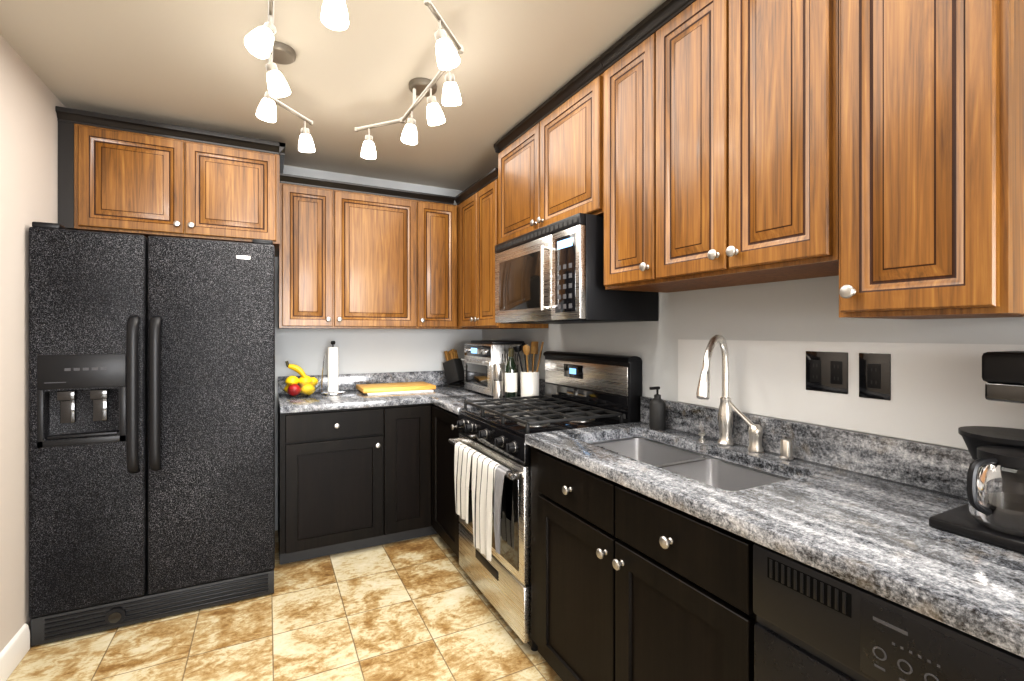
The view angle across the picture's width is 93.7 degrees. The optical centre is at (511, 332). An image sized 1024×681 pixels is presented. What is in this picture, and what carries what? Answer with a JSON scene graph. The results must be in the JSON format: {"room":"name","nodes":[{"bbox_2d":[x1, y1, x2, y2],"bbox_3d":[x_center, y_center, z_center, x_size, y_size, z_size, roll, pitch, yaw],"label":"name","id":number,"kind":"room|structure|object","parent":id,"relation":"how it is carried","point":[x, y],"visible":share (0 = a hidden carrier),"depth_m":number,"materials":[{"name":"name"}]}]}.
{"room":"kitchen","nodes":[
{"label":"kitchen","id":0,"kind":"room"},
{"bbox_2d":[0,34,65,651],"bbox_3d":[-0.191,0.095,-1.739,0.120,2.450,10.075,0,0,-27],"label":"wall","id":1,"kind":"structure","parent":0,"point":[29,101],"depth_m":1.94,"materials":[{"name":"beige paint"}]},
{"bbox_2d":[0,624,29,680],"bbox_3d":[0.068,1.264,-2.098,0.016,0.111,9.200,0,0,-27],"label":"baseboard","id":2,"kind":"structure","parent":1,"relation":"attached to","point":[14,651],"depth_m":1.89,"materials":[{"name":"white wood"}]},
{"bbox_2d":[6,530,562,680],"bbox_3d":[0.954,1.380,-1.156,2.690,0.120,10.315,0,0,-27],"label":"floor","id":3,"kind":"structure","parent":0,"point":[419,609],"depth_m":2.09,"materials":[{"name":"tile"}]},
{"bbox_2d":[29,222,274,646],"bbox_3d":[-1.772,0.423,2.537,0.922,1.781,0.871,0,0,-27],"label":"fridge","id":4,"kind":"object","parent":3,"relation":"on","point":[151,427],"visible":1,"depth_m":2.17,"materials":[{"name":"black metal"}]},
{"bbox_2d":[278,403,385,564],"bbox_3d":[-1.173,0.884,3.065,0.568,0.872,0.617,0,0,-27],"label":"base cabinet","id":5,"kind":"object","parent":3,"relation":"on","point":[354,479],"depth_m":2.79,"materials":[{"name":"black wood"}]},
{"bbox_2d":[278,370,444,412],"bbox_3d":[-0.757,0.368,3.257,1.485,0.155,0.652,0,0,-27],"label":"countertop","id":6,"kind":"structure","parent":5,"relation":"on","point":[353,398],"depth_m":3.07,"materials":[{"name":"stone"}]},
{"bbox_2d":[278,361,320,397],"bbox_3d":[-1.349,0.290,3.055,0.254,0.230,0.254,0,0,-27],"label":"fruit bowl","id":7,"kind":"object","parent":6,"relation":"on","point":[304,385],"visible":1,"depth_m":3.00,"materials":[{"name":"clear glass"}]},
{"bbox_2d":[320,341,345,394],"bbox_3d":[-1.199,0.228,3.216,0.160,0.354,0.160,0,0,-27],"label":"paper towel holder","id":8,"kind":"object","parent":6,"relation":"on","point":[332,370],"visible":1,"depth_m":3.19,"materials":[{"name":"silver metal"}]},
{"bbox_2d":[356,381,435,395],"bbox_3d":[-0.809,0.384,3.350,0.490,0.042,0.325,0,0,-27],"label":"cutting boards","id":9,"kind":"object","parent":6,"relation":"on","point":[393,388],"visible":1,"depth_m":3.26,"materials":[{"name":"yellow wood"}]},
{"bbox_2d":[443,349,463,387],"bbox_3d":[-0.431,0.263,3.636,0.176,0.285,0.100,0,0,34],"label":"knife block","id":10,"kind":"object","parent":6,"relation":"on","point":[453,368],"visible":0.94,"depth_m":3.61,"materials":[{"name":"black wood"}]},
{"bbox_2d":[461,340,531,397],"bbox_3d":[-0.123,0.229,3.231,0.330,0.353,0.471,0,0,-27],"label":"toaster oven","id":11,"kind":"object","parent":6,"relation":"on","point":[481,358],"visible":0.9,"depth_m":3.07,"materials":[{"name":"silver metal"}]},
{"bbox_2d":[386,403,433,543],"bbox_3d":[-0.787,0.884,3.261,0.297,0.872,0.617,0,0,-27],"label":"base cabinet","id":12,"kind":"object","parent":3,"relation":"on","point":[408,427],"depth_m":3.00,"materials":[{"name":"black wood"}]},
{"bbox_2d":[432,405,460,557],"bbox_3d":[-0.143,0.884,2.976,0.646,0.872,0.510,0,0,-27],"label":"base cabinet","id":13,"kind":"object","parent":3,"relation":"on","point":[445,516],"visible":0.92,"depth_m":2.86,"materials":[{"name":"black wood"}]},
{"bbox_2d":[426,374,544,414],"bbox_3d":[-0.131,0.368,2.954,0.645,0.155,0.458,0,0,-27],"label":"countertop","id":14,"kind":"structure","parent":13,"relation":"on","point":[452,399],"depth_m":3.04,"materials":[{"name":"stone"}]},
{"bbox_2d":[493,364,502,401],"bbox_3d":[-0.082,0.292,2.815,0.054,0.226,0.054,0,0,-27],"label":"pepper mill","id":15,"kind":"object","parent":14,"relation":"on","point":[497,381],"visible":0.85,"depth_m":2.79,"materials":[{"name":"silver metal"}]},
{"bbox_2d":[505,348,516,397],"bbox_3d":[-0.006,0.248,2.915,0.076,0.314,0.076,0,0,-27],"label":"wine bottle","id":16,"kind":"object","parent":14,"relation":"on","point":[510,379],"visible":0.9,"depth_m":2.89,"materials":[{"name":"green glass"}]},
{"bbox_2d":[513,341,543,399],"bbox_3d":[0.101,0.229,2.948,0.178,0.352,0.151,0,0,-27],"label":"utensil crock","id":17,"kind":"object","parent":14,"relation":"on","point":[529,383],"visible":0.81,"depth_m":2.91,"materials":[{"name":"white ceramic"}]},
{"bbox_2d":[448,351,641,650],"bbox_3d":[0.129,0.713,2.401,0.681,1.213,0.754,0,0,-27],"label":"range","id":18,"kind":"object","parent":3,"relation":"on","point":[583,390],"visible":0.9,"depth_m":2.22,"materials":[{"name":"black metal"}]},
{"bbox_2d":[454,441,512,560],"bbox_3d":[-0.152,0.768,2.211,0.057,0.420,0.582,0,0,-27],"label":"dish towels","id":19,"kind":"object","parent":18,"relation":"hanging from","point":[478,475],"visible":1,"depth_m":2.13,"materials":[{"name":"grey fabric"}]},
{"bbox_2d":[531,446,757,680],"bbox_3d":[0.548,0.884,1.619,0.646,0.872,1.008,0,0,-27],"label":"base cabinet","id":20,"kind":"object","parent":3,"relation":"on","point":[628,584],"visible":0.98,"depth_m":1.39,"materials":[{"name":"black wood"}]},
{"bbox_2d":[518,396,1023,657],"bbox_3d":[0.828,0.368,1.094,0.625,0.155,2.198,0,0,-27],"label":"countertop","id":21,"kind":"structure","parent":20,"relation":"on","point":[858,509],"depth_m":1.16,"materials":[{"name":"stone"}]},
{"bbox_2d":[649,386,665,429],"bbox_3d":[0.614,0.316,2.036,0.073,0.178,0.066,0,0,-27],"label":"soap dispenser","id":22,"kind":"object","parent":21,"relation":"on","point":[657,412],"visible":1,"depth_m":2.01,"materials":[{"name":"black plastic"}]},
{"bbox_2d":[589,437,789,490],"bbox_3d":[0.553,0.546,1.645,0.416,0.203,0.794,0,0,-27],"label":"sink","id":23,"kind":"object","parent":21,"relation":"in","point":[718,473],"visible":0.08,"depth_m":1.70,"materials":[{"name":"silver metal"}]},
{"bbox_2d":[696,335,793,459],"bbox_3d":[0.729,0.206,1.640,0.251,0.399,0.343,0,0,-27],"label":"faucet","id":24,"kind":"object","parent":21,"relation":"on","point":[725,418],"visible":1,"depth_m":1.66,"materials":[{"name":"silver metal"}]},
{"bbox_2d":[929,351,1023,553],"bbox_3d":[1.077,0.223,0.929,0.303,0.365,0.368,0,0,-27],"label":"coffee maker","id":25,"kind":"object","parent":21,"relation":"on","point":[1003,374],"visible":0.48,"depth_m":0.99,"materials":[{"name":"black plastic"}]},
{"bbox_2d":[967,446,1023,536],"bbox_3d":[0.973,0.307,0.933,0.180,0.151,0.142,0,0,-27],"label":"coffee carafe","id":26,"kind":"object","parent":25,"relation":"on","point":[995,484],"visible":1,"depth_m":0.92,"materials":[{"name":"clear glass"}]},
{"bbox_2d":[753,543,1023,680],"bbox_3d":[0.920,0.884,0.905,0.618,0.868,0.594,0,0,-27],"label":"dishwasher","id":27,"kind":"object","parent":3,"relation":"on","point":[813,624],"visible":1,"depth_m":0.86,"materials":[{"name":"black plastic"}]},
{"bbox_2d":[0,0,665,190],"bbox_3d":[0.954,-1.190,-1.156,2.690,0.120,10.315,0,0,-27],"label":"ceiling","id":28,"kind":"structure","parent":0,"point":[196,64],"depth_m":2.03,"materials":[{"name":"beige paint"}]},
{"bbox_2d":[244,0,348,152],"bbox_3d":[-0.830,-1.000,1.789,0.272,0.259,1.160,0,0,-27],"label":"track light","id":29,"kind":"object","parent":28,"relation":"attached to","point":[260,42],"visible":1,"depth_m":1.74,"materials":[{"name":"silver metal"}]},
{"bbox_2d":[355,0,462,158],"bbox_3d":[-0.413,-1.000,2.006,0.303,0.259,1.088,0,0,-27],"label":"track light","id":30,"kind":"object","parent":28,"relation":"attached to","point":[447,54],"visible":1,"depth_m":1.98,"materials":[{"name":"silver metal"}]},
{"bbox_2d":[275,165,481,530],"bbox_3d":[-1.361,0.095,3.386,2.690,2.450,0.120,0,0,-27],"label":"wall","id":31,"kind":"structure","parent":0,"point":[379,350],"depth_m":3.46,"materials":[{"name":"grey paint"}]},
{"bbox_2d":[56,106,285,256],"bbox_3d":[-1.851,-0.795,2.745,0.990,0.570,0.572,0,0,-27],"label":"upper cabinet","id":32,"kind":"object","parent":31,"relation":"attached to","point":[120,174],"visible":0.94,"depth_m":2.49,"materials":[{"name":"brown wood"}]},
{"bbox_2d":[278,173,457,328],"bbox_3d":[-0.819,-0.497,3.381,1.483,0.936,0.376,0,0,-27],"label":"upper cabinet","id":33,"kind":"object","parent":31,"relation":"attached to","point":[355,256],"visible":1,"depth_m":3.13,"materials":[{"name":"brown wood"}]},
{"bbox_2d":[482,275,1023,450],"bbox_3d":[2.099,0.095,-0.572,0.120,2.450,10.075,0,0,-27],"label":"wall","id":34,"kind":"structure","parent":0,"point":[800,310],"depth_m":1.75,"materials":[{"name":"grey paint"}]},
{"bbox_2d":[455,168,547,328],"bbox_3d":[-0.104,-0.497,3.191,0.382,0.936,0.702,0,0,-27],"label":"upper cabinet","id":35,"kind":"object","parent":34,"relation":"attached to","point":[477,202],"visible":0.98,"depth_m":3.05,"materials":[{"name":"brown wood"}]},
{"bbox_2d":[494,56,604,243],"bbox_3d":[0.272,-0.800,2.452,0.382,0.620,1.010,0,0,-27],"label":"upper cabinet","id":36,"kind":"object","parent":34,"relation":"attached to","point":[550,150],"visible":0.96,"depth_m":2.23,"materials":[{"name":"brown wood"}]},
{"bbox_2d":[495,213,657,323],"bbox_3d":[0.260,-0.270,2.387,0.461,0.433,0.813,0,0,-27],"label":"over-the-range microwave","id":37,"kind":"object","parent":36,"relation":"attached to","point":[552,273],"visible":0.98,"depth_m":2.09,"materials":[{"name":"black metal"}]},
{"bbox_2d":[600,0,838,292],"bbox_3d":[0.704,-0.642,1.605,0.382,0.936,0.886,0,0,-27],"label":"upper cabinet","id":38,"kind":"object","parent":34,"relation":"attached to","point":[721,143],"visible":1,"depth_m":1.42,"materials":[{"name":"brown wood"}]},
{"bbox_2d":[678,339,1023,449],"bbox_3d":[1.178,0.158,1.099,0.003,0.262,2.090,0,0,-27],"label":"wall","id":39,"kind":"structure","parent":34,"relation":"attached to","point":[938,394],"depth_m":1.39,"materials":[{"name":"grey paint"}]},
{"bbox_2d":[806,351,847,393],"bbox_3d":[0.975,0.120,1.490,0.008,0.125,0.126,0,0,-27],"label":"electrical outlet plate","id":40,"kind":"object","parent":39,"relation":"attached to","point":[826,371],"depth_m":1.48,"materials":[{"name":"black plastic"}]},
{"bbox_2d":[859,353,890,399],"bbox_3d":[1.036,0.123,1.372,0.008,0.130,0.080,0,0,-27],"label":"electrical outlet plate","id":41,"kind":"object","parent":39,"relation":"attached to","point":[874,368],"depth_m":1.37,"materials":[{"name":"black plastic"}]},
{"bbox_2d":[839,0,1023,318],"bbox_3d":[0.972,-0.573,1.078,0.382,1.074,0.294,0,0,-27],"label":"upper cabinet","id":42,"kind":"object","parent":34,"relation":"attached to","point":[931,159],"visible":1,"depth_m":0.97,"materials":[{"name":"brown wood"}]}
]}

